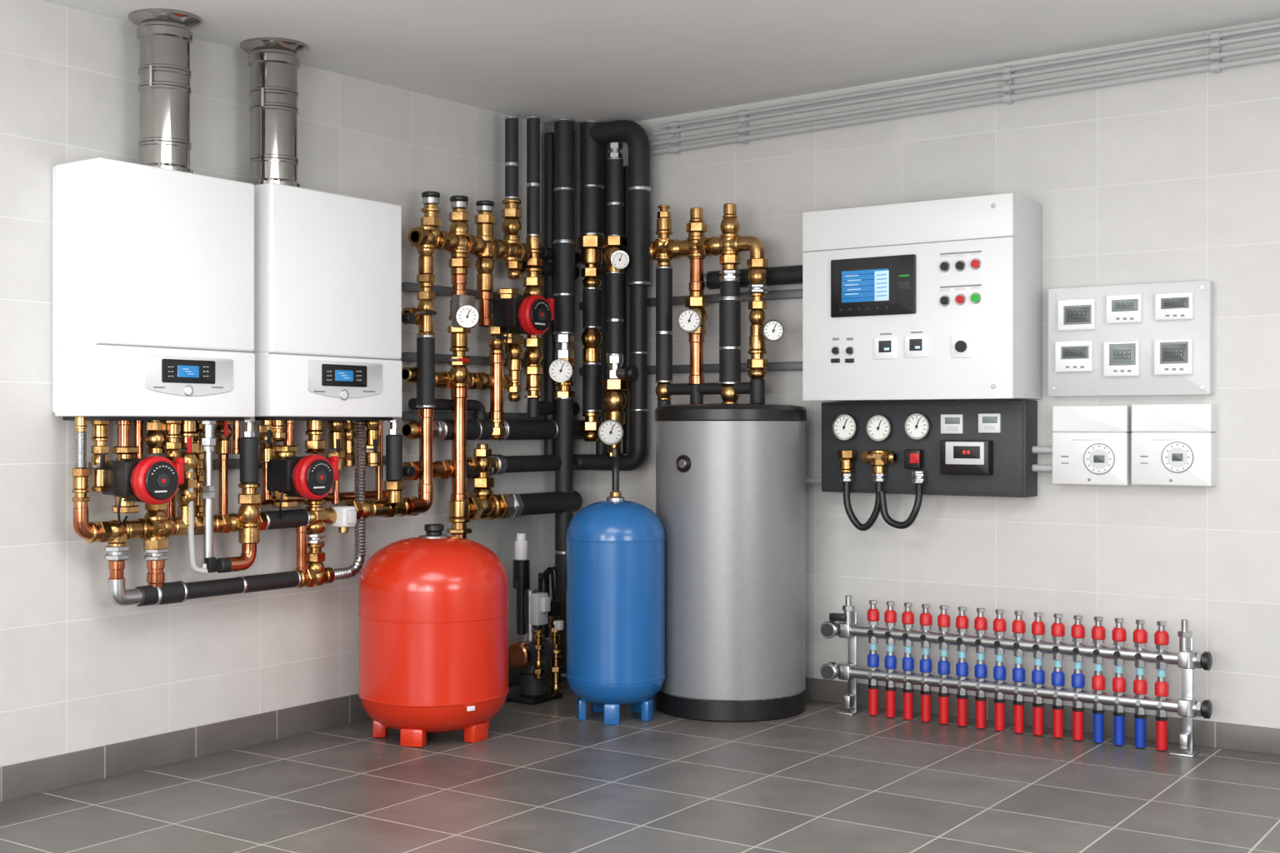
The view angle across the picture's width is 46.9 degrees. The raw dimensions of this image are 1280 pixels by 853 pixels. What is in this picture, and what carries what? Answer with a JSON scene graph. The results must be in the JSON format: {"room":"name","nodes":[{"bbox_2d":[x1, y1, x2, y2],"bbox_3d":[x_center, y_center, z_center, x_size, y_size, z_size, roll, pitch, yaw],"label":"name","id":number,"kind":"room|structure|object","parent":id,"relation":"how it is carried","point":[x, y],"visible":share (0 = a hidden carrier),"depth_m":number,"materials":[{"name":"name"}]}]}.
{"room":"mechanical room","nodes":[
{"label":"mechanical room","id":0,"kind":"room"},
{"bbox_2d":[0,0,574,767],"bbox_3d":[-2.301,-0.121,4.018,0.100,2.510,7.100,0,0,35],"label":"wall","id":1,"kind":"structure","parent":0,"point":[80,670],"depth_m":5.01,"materials":[{"name":"tile"}]},
{"bbox_2d":[52,157,254,420],"bbox_3d":[-1.560,-0.417,4.774,0.262,0.797,0.603,0,0,35],"label":"boiler","id":2,"kind":"object","parent":1,"relation":"attached to","point":[153,267],"visible":1,"depth_m":4.60,"materials":[{"name":"white metal"}]},
{"bbox_2d":[127,8,201,173],"bbox_3d":[-1.544,-1.070,4.798,0.228,0.513,0.228,0,0,35],"label":"flue pipe","id":3,"kind":"object","parent":2,"relation":"on","point":[165,37],"visible":0.96,"depth_m":4.73,"materials":[{"name":"silver metal"}]},
{"bbox_2d":[71,416,419,606],"bbox_3d":[-1.322,0.272,5.173,0.196,0.621,1.536,0,0,35],"label":"pipe manifold","id":4,"kind":"object","parent":1,"relation":"attached to","point":[197,442],"visible":0.84,"depth_m":5.02,"materials":[{"name":"gold metal"}]},
{"bbox_2d":[102,446,184,525],"bbox_3d":[-1.572,0.188,4.647,0.244,0.250,0.182,0,0,35],"label":"pump","id":5,"kind":"object","parent":4,"relation":"attached to","point":[154,480],"visible":0.98,"depth_m":4.58,"materials":[{"name":"red plastic"}]},
{"bbox_2d":[187,469,215,574],"bbox_3d":[-1.449,0.311,4.877,0.095,0.359,0.035,0,0,-42],"label":"hose","id":6,"kind":"object","parent":4,"relation":"attached to","point":[210,562],"visible":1,"depth_m":4.86,"materials":[{"name":"white plastic"}]},
{"bbox_2d":[266,445,339,519],"bbox_3d":[-1.198,0.197,5.189,0.244,0.260,0.189,0,0,35],"label":"pump","id":7,"kind":"object","parent":4,"relation":"attached to","point":[290,477],"visible":0.98,"depth_m":5.12,"materials":[{"name":"red plastic"}]},
{"bbox_2d":[330,505,356,533],"bbox_3d":[-1.084,0.342,5.417,0.085,0.098,0.065,0,0,35],"label":"valve","id":8,"kind":"object","parent":4,"relation":"attached to","point":[346,515],"visible":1,"depth_m":5.39,"materials":[{"name":"white plastic"}]},
{"bbox_2d":[401,190,582,539],"bbox_3d":[-0.603,-0.148,6.151,0.157,1.562,1.091,0,0,35],"label":"pipe manifold","id":9,"kind":"object","parent":4,"relation":"attached to","point":[427,237],"visible":0.97,"depth_m":5.93,"materials":[{"name":"gold metal"}]},
{"bbox_2d":[456,305,478,327],"bbox_3d":[-0.680,-0.433,5.843,0.088,0.088,0.088,0,0,-2],"label":"pressure gauge","id":10,"kind":"object","parent":9,"relation":"attached to","point":[467,316],"visible":1,"depth_m":5.80,"materials":[{"name":"silver metal"}]},
{"bbox_2d":[501,115,523,401],"bbox_3d":[-0.541,-0.711,6.269,0.084,1.210,0.101,0,0,35],"label":"insulated pipe","id":11,"kind":"object","parent":9,"relation":"attached to","point":[511,226],"visible":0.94,"depth_m":6.24,"materials":[{"name":"metal"}]},
{"bbox_2d":[490,288,554,354],"bbox_3d":[-0.500,-0.442,6.202,0.244,0.277,0.202,0,0,35],"label":"pump","id":12,"kind":"object","parent":11,"relation":"attached to","point":[532,314],"visible":1,"depth_m":6.13,"materials":[{"name":"red plastic"}]},
{"bbox_2d":[0,664,550,802],"bbox_3d":[-2.283,1.081,3.945,0.012,0.105,7.000,0,0,35],"label":"baseboard","id":13,"kind":"structure","parent":1,"relation":"attached to","point":[21,780],"depth_m":4.96,"materials":[{"name":"tile"}]},
{"bbox_2d":[252,182,401,420],"bbox_3d":[-1.168,-0.426,5.341,0.262,0.809,0.635,0,0,35],"label":"boiler","id":14,"kind":"object","parent":1,"relation":"attached to","point":[327,266],"visible":0.92,"depth_m":5.22,"materials":[{"name":"white metal"}]},
{"bbox_2d":[240,37,308,187],"bbox_3d":[-1.283,-1.082,5.176,0.233,0.505,0.233,0,0,35],"label":"flue pipe","id":15,"kind":"object","parent":14,"relation":"on","point":[274,63],"visible":0.95,"depth_m":5.10,"materials":[{"name":"silver metal"}]},
{"bbox_2d":[0,676,1279,852],"bbox_3d":[0.017,1.184,2.358,5.800,0.100,7.200,0,0,35],"label":"floor","id":16,"kind":"structure","parent":0,"point":[543,779],"depth_m":4.52,"materials":[{"name":"tile"}]},
{"bbox_2d":[358,524,509,747],"bbox_3d":[-0.756,0.746,5.419,0.548,0.774,0.548,0,0,35],"label":"tank","id":17,"kind":"object","parent":16,"relation":"on","point":[433,612],"visible":1,"depth_m":5.20,"materials":[{"name":"red metal"}]},
{"bbox_2d":[485,533,563,704],"bbox_3d":[-0.510,0.789,6.208,0.360,0.690,0.332,0,0,35],"label":"station","id":18,"kind":"object","parent":16,"relation":"on","point":[533,657],"visible":0.95,"depth_m":6.08,"materials":[{"name":"black plastic"}]},
{"bbox_2d":[552,117,575,676],"bbox_3d":[-0.337,-0.129,6.549,0.101,2.466,0.101,0,0,-28],"label":"insulated pipe","id":19,"kind":"object","parent":16,"relation":"on","point":[564,295],"visible":0.88,"depth_m":6.51,"materials":[{"name":"rubber"}]},
{"bbox_2d":[401,419,584,440],"bbox_3d":[-0.581,0.014,6.265,0.093,0.093,1.174,0,0,35],"label":"insulated pipe","id":20,"kind":"object","parent":19,"relation":"attached to","point":[548,429],"visible":0.75,"depth_m":6.22,"materials":[{"name":"black rubber"}]},
{"bbox_2d":[408,398,485,419],"bbox_3d":[-0.778,-0.055,6.015,0.048,0.113,0.430,0,0,35],"label":"insulated pipe","id":21,"kind":"object","parent":20,"relation":"attached to","point":[476,406],"visible":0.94,"depth_m":6.00,"materials":[{"name":"black rubber"}]},
{"bbox_2d":[505,246,580,414],"bbox_3d":[-0.424,-0.423,6.545,0.060,0.743,0.476,0,0,35],"label":"insulated pipe","id":22,"kind":"object","parent":19,"relation":"attached to","point":[545,407],"visible":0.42,"depth_m":6.54,"materials":[{"name":"black rubber"}]},
{"bbox_2d":[549,359,572,382],"bbox_3d":[-0.344,-0.241,6.418,0.104,0.104,0.088,0,0,-2],"label":"pressure gauge","id":23,"kind":"object","parent":19,"relation":"attached to","point":[560,370],"visible":1,"depth_m":6.38,"materials":[{"name":"silver metal"}]},
{"bbox_2d":[565,491,665,724],"bbox_3d":[-0.095,0.694,5.749,0.388,0.880,0.388,0,0,35],"label":"tank","id":24,"kind":"object","parent":16,"relation":"on","point":[616,546],"visible":1,"depth_m":5.59,"materials":[{"name":"blue metal"}]},
{"bbox_2d":[655,403,806,722],"bbox_3d":[0.361,0.521,5.946,0.611,1.226,0.624,0,0,35],"label":"cylinder","id":25,"kind":"object","parent":16,"relation":"on","point":[731,477],"visible":0.98,"depth_m":5.69,"materials":[{"name":"silver metal"}]},
{"bbox_2d":[648,203,768,406],"bbox_3d":[0.286,-0.386,6.181,0.556,1.115,0.098,0,0,35],"label":"pipe manifold","id":26,"kind":"object","parent":25,"relation":"on","point":[729,245],"visible":0.97,"depth_m":6.12,"materials":[{"name":"gold metal"}]},
{"bbox_2d":[677,309,700,332],"bbox_3d":[0.203,-0.441,6.188,0.100,0.100,0.088,0,0,-2],"label":"pressure gauge","id":27,"kind":"object","parent":26,"relation":"attached to","point":[688,320],"visible":1,"depth_m":6.15,"materials":[{"name":"silver metal"}]},
{"bbox_2d":[665,382,750,394],"bbox_3d":[0.291,-0.158,6.178,0.431,0.049,0.049,0,0,35],"label":"insulated pipe","id":28,"kind":"object","parent":26,"relation":"attached to","point":[715,388],"visible":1,"depth_m":6.17,"materials":[{"name":"black rubber"}]},
{"bbox_2d":[762,320,784,341],"bbox_3d":[0.534,-0.385,5.961,0.090,0.090,0.088,0,0,-2],"label":"pressure gauge","id":29,"kind":"object","parent":26,"relation":"attached to","point":[772,330],"visible":1,"depth_m":5.92,"materials":[{"name":"silver metal"}]},
{"bbox_2d":[820,595,1212,757],"bbox_3d":[1.346,0.901,5.474,1.476,0.465,0.098,0,0,35],"label":"manifold","id":30,"kind":"object","parent":16,"relation":"on","point":[1187,659],"visible":1,"depth_m":5.43,"materials":[{"name":"metal"}]},
{"bbox_2d":[40,0,1279,131],"bbox_3d":[0.017,-1.397,2.358,5.800,0.300,7.200,0,0,35],"label":"ceiling","id":31,"kind":"structure","parent":0,"point":[604,61],"depth_m":5.20,"materials":[{"name":"paint"}]},
{"bbox_2d":[523,115,543,418],"bbox_3d":[-0.459,-0.685,6.354,0.085,1.299,0.090,0,0,-20],"label":"insulated pipe","id":32,"kind":"object","parent":31,"relation":"hanging from","point":[532,355],"visible":0.88,"depth_m":6.33,"materials":[{"name":"rubber"}]},
{"bbox_2d":[466,120,650,474],"bbox_3d":[-0.341,-0.575,6.270,0.436,1.558,0.810,0,0,35],"label":"insulated pipe","id":33,"kind":"object","parent":31,"relation":"hanging from","point":[631,132],"visible":0.89,"depth_m":6.43,"materials":[{"name":"rubber"}]},
{"bbox_2d":[602,142,627,491],"bbox_3d":[-0.083,-0.497,6.141,0.112,1.498,0.808,0,0,-4],"label":"insulated pipe","id":34,"kind":"object","parent":33,"relation":"attached to","point":[614,399],"visible":0.8,"depth_m":6.46,"materials":[{"name":"rubber"}]},
{"bbox_2d":[598,420,623,444],"bbox_3d":[-0.128,0.025,6.429,0.112,0.112,0.088,0,0,-2],"label":"pressure gauge","id":35,"kind":"object","parent":34,"relation":"attached to","point":[610,432],"visible":1,"depth_m":6.39,"materials":[{"name":"silver metal"}]},
{"bbox_2d":[610,250,629,269],"bbox_3d":[-0.088,-0.722,6.426,0.082,0.082,0.088,0,0,-2],"label":"pressure gauge","id":36,"kind":"object","parent":34,"relation":"attached to","point":[619,259],"visible":1,"depth_m":6.38,"materials":[{"name":"silver metal"}]},
{"bbox_2d":[615,365,638,380],"bbox_3d":[-0.060,-0.232,6.420,0.090,0.066,0.068,0,0,35],"label":"valve","id":37,"kind":"object","parent":34,"relation":"attached to","point":[630,372],"visible":1,"depth_m":6.39,"materials":[{"name":"metal"}]},
{"bbox_2d":[577,120,604,441],"bbox_3d":[-0.217,-0.649,6.613,0.125,1.432,0.110,0,0,6],"label":"insulated pipe","id":38,"kind":"object","parent":31,"relation":"hanging from","point":[590,242],"visible":0.97,"depth_m":6.58,"materials":[{"name":"rubber"}]},
{"bbox_2d":[575,19,1279,729],"bbox_3d":[2.032,-0.161,5.281,5.600,2.590,0.100,0,0,35],"label":"wall","id":39,"kind":"structure","parent":0,"point":[1177,178],"depth_m":5.53,"materials":[{"name":"tile"}]},
{"bbox_2d":[401,282,802,420],"bbox_3d":[-0.095,-0.299,5.989,1.288,0.551,1.145,0,0,35],"label":"mounting rail","id":40,"kind":"object","parent":39,"relation":"attached to","point":[406,287],"visible":0.38,"depth_m":6.19,"materials":[{"name":"grey metal"}]},
{"bbox_2d":[544,132,555,454],"bbox_3d":[-0.402,-0.566,6.595,0.052,1.490,0.052,0,0,35],"label":"insulated pipe","id":41,"kind":"object","parent":40,"relation":"attached to","point":[549,338],"visible":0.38,"depth_m":6.57,"materials":[{"name":"black rubber"}]},
{"bbox_2d":[595,144,607,454],"bbox_3d":[-0.173,-0.592,6.681,0.053,1.547,0.053,0,0,35],"label":"insulated pipe","id":42,"kind":"object","parent":40,"relation":"attached to","point":[601,447],"visible":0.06,"depth_m":6.66,"materials":[{"name":"black rubber"}]},
{"bbox_2d":[622,165,630,454],"bbox_3d":[-0.052,-0.519,6.585,0.052,1.283,0.052,0,0,35],"label":"insulated pipe","id":43,"kind":"object","parent":40,"relation":"attached to","point":[627,290],"visible":0.46,"depth_m":6.56,"materials":[{"name":"black rubber"}]},
{"bbox_2d":[703,265,802,289],"bbox_3d":[0.488,-0.625,6.176,0.510,0.081,0.081,0,0,35],"label":"insulated pipe","id":44,"kind":"object","parent":40,"relation":"attached to","point":[785,275],"visible":0.6,"depth_m":6.10,"materials":[{"name":"rubber"}]},
{"bbox_2d":[802,193,1041,401],"bbox_3d":[1.072,-0.471,5.672,0.853,0.740,0.342,0,0,35],"label":"upper cabinet","id":45,"kind":"object","parent":39,"relation":"attached to","point":[934,300],"visible":1,"depth_m":5.51,"materials":[{"name":"white metal"}]},
{"bbox_2d":[805,445,1051,484],"bbox_3d":[1.105,0.154,5.799,1.083,0.161,0.028,0,0,35],"label":"stub","id":46,"kind":"object","parent":39,"relation":"attached to","point":[1036,467],"visible":0.73,"depth_m":5.52,"materials":[{"name":"white plastic"}]},
{"bbox_2d":[821,400,1037,530],"bbox_3d":[1.095,0.157,5.739,0.852,0.510,0.209,0,0,35],"label":"panel","id":47,"kind":"object","parent":39,"relation":"attached to","point":[974,448],"visible":1,"depth_m":5.68,"materials":[{"name":"black metal"}]},
{"bbox_2d":[649,22,1279,155],"bbox_3d":[2.152,-1.319,5.102,5.180,0.239,0.056,0,0,35],"label":"conduit pipes","id":48,"kind":"object","parent":39,"relation":"attached to","point":[1216,42],"visible":0.95,"depth_m":5.65,"materials":[{"name":"grey plastic"}]},
{"bbox_2d":[805,677,1279,755],"bbox_3d":[2.005,1.089,5.231,5.588,0.090,0.012,0,0,35],"label":"baseboard","id":49,"kind":"structure","parent":39,"relation":"attached to","point":[1206,733],"depth_m":5.46,"materials":[{"name":"tile"}]},
{"bbox_2d":[1051,405,1131,485],"bbox_3d":[1.659,0.069,5.425,0.275,0.290,0.087,0,0,35],"label":"box","id":50,"kind":"object","parent":39,"relation":"attached to","point":[1091,445],"visible":0.99,"depth_m":5.39,"materials":[{"name":"white plastic"}]},
{"bbox_2d":[1047,280,1214,396],"bbox_3d":[1.768,-0.313,5.354,0.582,0.404,0.079,0,0,35],"label":"board","id":51,"kind":"object","parent":39,"relation":"attached to","point":[1155,338],"visible":1,"depth_m":5.32,"materials":[{"name":"grey paint"}]},
{"bbox_2d":[1130,404,1215,486],"bbox_3d":[1.898,0.065,5.260,0.276,0.290,0.087,0,0,35],"label":"box","id":52,"kind":"object","parent":39,"relation":"attached to","point":[1172,444],"visible":1,"depth_m":5.22,"materials":[{"name":"white plastic"}]}
]}

